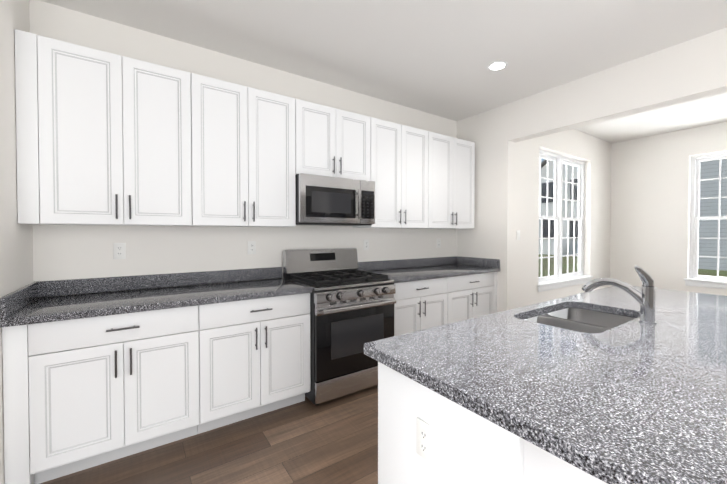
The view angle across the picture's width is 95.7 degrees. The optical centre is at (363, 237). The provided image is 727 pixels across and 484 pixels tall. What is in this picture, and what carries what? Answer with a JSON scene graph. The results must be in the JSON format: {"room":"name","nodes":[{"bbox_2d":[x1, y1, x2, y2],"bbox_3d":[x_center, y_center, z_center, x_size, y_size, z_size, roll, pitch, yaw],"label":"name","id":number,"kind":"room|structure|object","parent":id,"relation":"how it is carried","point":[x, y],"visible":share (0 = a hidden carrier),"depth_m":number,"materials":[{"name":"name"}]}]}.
{"room":"kitchen","nodes":[
{"label":"kitchen","id":0,"kind":"room"},
{"bbox_2d":[0,0,33,483],"bbox_3d":[-1.941,-0.099,1.757,0.120,2.800,0.700,-1,1,-35],"label":"wall","id":1,"kind":"structure","parent":0,"point":[16,255],"depth_m":1.71,"materials":[{"name":"white paint"}]},
{"bbox_2d":[40,385,377,483],"bbox_3d":[1.305,1.342,1.038,9.890,0.060,5.900,-1,1,-35],"label":"floor","id":2,"kind":"structure","parent":0,"point":[332,441],"depth_m":1.98,"materials":[{"name":"brown wood"}]},
{"bbox_2d":[2,305,198,483],"bbox_3d":[-1.552,0.857,2.071,0.856,0.880,0.644,-1,1,-35],"label":"base cabinet","id":3,"kind":"object","parent":2,"relation":"on","point":[82,394],"visible":0.79,"depth_m":1.80,"materials":[{"name":"white wood"}]},
{"bbox_2d":[0,267,312,327],"bbox_3d":[-1.234,0.343,2.279,1.624,0.140,0.648,-1,1,-35],"label":"countertop","id":4,"kind":"structure","parent":3,"relation":"on","point":[36,302],"depth_m":2.16,"materials":[{"name":"stone"}]},
{"bbox_2d":[197,293,310,433],"bbox_3d":[-0.881,0.850,2.532,0.767,0.880,0.644,-1,1,-35],"label":"base cabinet","id":5,"kind":"object","parent":2,"relation":"on","point":[254,357],"visible":0.9,"depth_m":2.27,"materials":[{"name":"white wood"}]},
{"bbox_2d":[283,248,395,404],"bbox_3d":[-0.210,0.696,2.910,0.763,1.175,0.723,-1,1,-35],"label":"gas range","id":6,"kind":"object","parent":2,"relation":"on","point":[351,313],"visible":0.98,"depth_m":2.65,"materials":[{"name":"grey metal"}]},
{"bbox_2d":[394,277,447,335],"bbox_3d":[0.387,0.836,3.404,0.772,0.880,0.644,-1,1,-35],"label":"base cabinet","id":7,"kind":"object","parent":2,"relation":"on","point":[420,305],"visible":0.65,"depth_m":3.16,"materials":[{"name":"white wood"}]},
{"bbox_2d":[447,272,496,323],"bbox_3d":[1.059,0.829,3.866,0.856,0.880,0.644,-1,1,-35],"label":"base cabinet","id":8,"kind":"object","parent":2,"relation":"on","point":[472,296],"visible":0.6,"depth_m":3.60,"materials":[{"name":"white wood"}]},
{"bbox_2d":[358,256,499,282],"bbox_3d":[0.742,0.322,3.638,1.630,0.140,0.648,-1,1,-35],"label":"countertop","id":9,"kind":"structure","parent":8,"relation":"on","point":[404,270],"depth_m":3.69,"materials":[{"name":"stone"}]},
{"bbox_2d":[371,357,599,483],"bbox_3d":[1.099,0.864,1.622,2.204,0.880,0.592,-1,1,-35],"label":"kitchen island","id":10,"kind":"object","parent":2,"relation":"on","point":[424,438],"depth_m":0.96,"materials":[{"name":"white wood"}]},
{"bbox_2d":[416,417,433,464],"bbox_3d":[0.188,0.623,1.011,0.009,0.115,0.070,-1,1,-35],"label":"outlet","id":11,"kind":"object","parent":10,"relation":"attached to","point":[424,426],"depth_m":1.01,"materials":[{"name":"white plastic"}]},
{"bbox_2d":[364,289,726,483],"bbox_3d":[1.268,0.405,1.545,2.460,0.040,0.900,-1,1,-35],"label":"island countertop","id":12,"kind":"structure","parent":10,"relation":"on","point":[634,402],"depth_m":0.92,"materials":[{"name":"grey stone"}]},
{"bbox_2d":[524,305,635,332],"bbox_3d":[1.087,0.520,1.652,0.724,0.217,0.434,-1,1,-35],"label":"sink","id":13,"kind":"object","parent":12,"relation":"in","point":[580,318],"depth_m":1.82,"materials":[{"name":"silver metal"}]},
{"bbox_2d":[580,265,659,324],"bbox_3d":[1.225,0.254,1.597,0.072,0.260,0.300,-1,1,-35],"label":"faucet","id":14,"kind":"object","parent":12,"relation":"on","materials":[{"name":"silver metal"}]},
{"bbox_2d":[29,0,456,281],"bbox_3d":[-1.544,-0.111,2.546,6.930,2.800,0.150,-1,1,-35],"label":"wall","id":15,"kind":"structure","parent":0,"point":[64,252],"depth_m":2.62,"materials":[{"name":"white paint"}]},
{"bbox_2d":[15,29,191,225],"bbox_3d":[-1.631,-0.615,2.164,0.856,1.060,0.364,-1,1,-35],"label":"upper cabinet","id":16,"kind":"object","parent":15,"relation":"attached to","point":[103,137],"visible":1,"depth_m":2.01,"materials":[{"name":"white wood"}]},
{"bbox_2d":[113,243,125,258],"bbox_3d":[-1.725,0.092,2.327,0.070,0.115,0.009,-1,1,-35],"label":"outlet","id":17,"kind":"object","parent":15,"relation":"attached to","point":[119,250],"visible":1,"depth_m":2.32,"materials":[{"name":"white plastic"}]},
{"bbox_2d":[191,73,295,226],"bbox_3d":[-0.960,-0.622,2.625,0.768,1.060,0.364,-1,1,-35],"label":"upper cabinet","id":18,"kind":"object","parent":15,"relation":"attached to","point":[242,156],"visible":0.98,"depth_m":2.48,"materials":[{"name":"white wood"}]},
{"bbox_2d":[248,241,255,253],"bbox_3d":[-0.967,0.084,2.849,0.070,0.115,0.009,-1,1,-35],"label":"outlet","id":19,"kind":"object","parent":15,"relation":"attached to","point":[251,247],"visible":1,"depth_m":2.85,"materials":[{"name":"white plastic"}]},
{"bbox_2d":[295,99,370,180],"bbox_3d":[-0.328,-0.846,3.057,0.763,0.625,0.364,-1,1,-35],"label":"upper cabinet","id":20,"kind":"object","parent":15,"relation":"attached to","point":[332,142],"visible":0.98,"depth_m":2.91,"materials":[{"name":"white wood"}]},
{"bbox_2d":[295,173,374,225],"bbox_3d":[-0.306,-0.325,3.034,0.759,0.412,0.438,-1,1,-35],"label":"over-the-range microwave","id":21,"kind":"object","parent":20,"relation":"attached to","point":[327,201],"visible":0.98,"depth_m":2.85,"materials":[{"name":"grey metal"}]},
{"bbox_2d":[363,239,368,249],"bbox_3d":[0.030,0.074,3.534,0.070,0.115,0.009,-1,1,-35],"label":"outlet","id":22,"kind":"object","parent":15,"relation":"attached to","point":[365,244],"visible":1,"depth_m":3.53,"materials":[{"name":"white plastic"}]},
{"bbox_2d":[353,117,427,227],"bbox_3d":[0.307,-0.636,3.496,0.773,1.060,0.364,-1,1,-35],"label":"upper cabinet","id":23,"kind":"object","parent":15,"relation":"attached to","point":[399,164],"visible":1,"depth_m":3.36,"materials":[{"name":"white wood"}]},
{"bbox_2d":[437,238,440,247],"bbox_3d":[0.953,0.064,4.169,0.070,0.115,0.009,-1,1,-35],"label":"outlet","id":24,"kind":"object","parent":15,"relation":"attached to","point":[438,242],"visible":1,"depth_m":4.17,"materials":[{"name":"white plastic"}]},
{"bbox_2d":[408,131,474,228],"bbox_3d":[0.956,-0.642,3.943,0.799,1.060,0.364,-1,1,-35],"label":"upper cabinet","id":25,"kind":"object","parent":15,"relation":"attached to","point":[451,176],"visible":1,"depth_m":3.80,"materials":[{"name":"white wood"}]},
{"bbox_2d":[40,0,726,142],"bbox_3d":[1.305,-1.537,0.994,9.890,0.100,5.900,-1,1,-35],"label":"ceiling","id":26,"kind":"structure","parent":0,"point":[436,57],"depth_m":2.50,"materials":[{"name":"white paint"}]},
{"bbox_2d":[487,61,507,70],"bbox_3d":[1.179,-1.513,2.898,0.170,0.006,0.170,-1,1,-35],"label":"recessed light","id":27,"kind":"object","parent":26,"relation":"in","point":[497,65],"visible":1,"depth_m":2.89,"materials":[{"name":"white plastic"}]},
{"bbox_2d":[456,104,514,311],"bbox_3d":[1.499,-0.135,4.105,0.150,2.800,0.730,-1,1,-35],"label":"wall","id":28,"kind":"structure","parent":0,"point":[491,235],"depth_m":3.90,"materials":[{"name":"white paint"}]},
{"bbox_2d":[514,129,611,308],"bbox_3d":[2.947,-0.145,4.743,2.960,2.800,0.160,-1,1,-35],"label":"wall","id":29,"kind":"structure","parent":0,"point":[593,153],"depth_m":4.47,"materials":[{"name":"white paint"}]},
{"bbox_2d":[537,150,592,291],"bbox_3d":[2.798,-0.243,4.623,1.570,1.840,0.185,-1,1,-35],"label":"window","id":30,"kind":"structure","parent":29,"relation":"in","point":[557,279],"depth_m":4.64,"materials":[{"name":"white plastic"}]},
{"bbox_2d":[508,27,726,141],"bbox_3d":[2.802,-1.296,2.192,0.150,0.420,3.870,-1,1,-35],"label":"header beam","id":31,"kind":"structure","parent":0,"point":[691,69],"depth_m":2.83,"materials":[{"name":"white paint"}]},
{"bbox_2d":[610,122,726,295],"bbox_3d":[5.567,-0.124,3.414,0.150,2.800,5.020,-1,1,-35],"label":"wall","id":32,"kind":"structure","parent":0,"point":[650,202],"depth_m":4.95,"materials":[{"name":"white paint"}]},
{"bbox_2d":[683,152,726,288],"bbox_3d":[5.082,-0.235,4.086,0.185,1.840,1.570,-1,1,-35],"label":"window","id":33,"kind":"structure","parent":32,"relation":"in","point":[708,281],"depth_m":4.66,"materials":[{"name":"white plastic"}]},
{"label":"outside","id":34,"kind":"structure","parent":0,"visible":0},
{"bbox_2d":[538,254,726,276],"bbox_3d":[0.481,1.442,16.011,140.000,0.120,140.000,-1,1,-35],"label":"lawn","id":35,"kind":"structure","parent":34,"point":[723,273],"depth_m":15.06,"materials":[{"name":"green plant"}]},
{"bbox_2d":[539,159,577,255],"bbox_3d":[19.200,-3.104,25.784,10.600,8.670,7.800,-1,1,-35],"label":"house","id":36,"kind":"structure","parent":35,"relation":"on","point":[551,194],"depth_m":23.91,"materials":[{"name":"white"}]},
{"bbox_2d":[698,159,726,270],"bbox_3d":[22.023,-2.905,12.859,9.600,8.670,15.100,-1,1,-35],"label":"house","id":37,"kind":"structure","parent":35,"relation":"on","point":[709,168],"depth_m":14.55,"materials":[{"name":"grey"}]}
]}

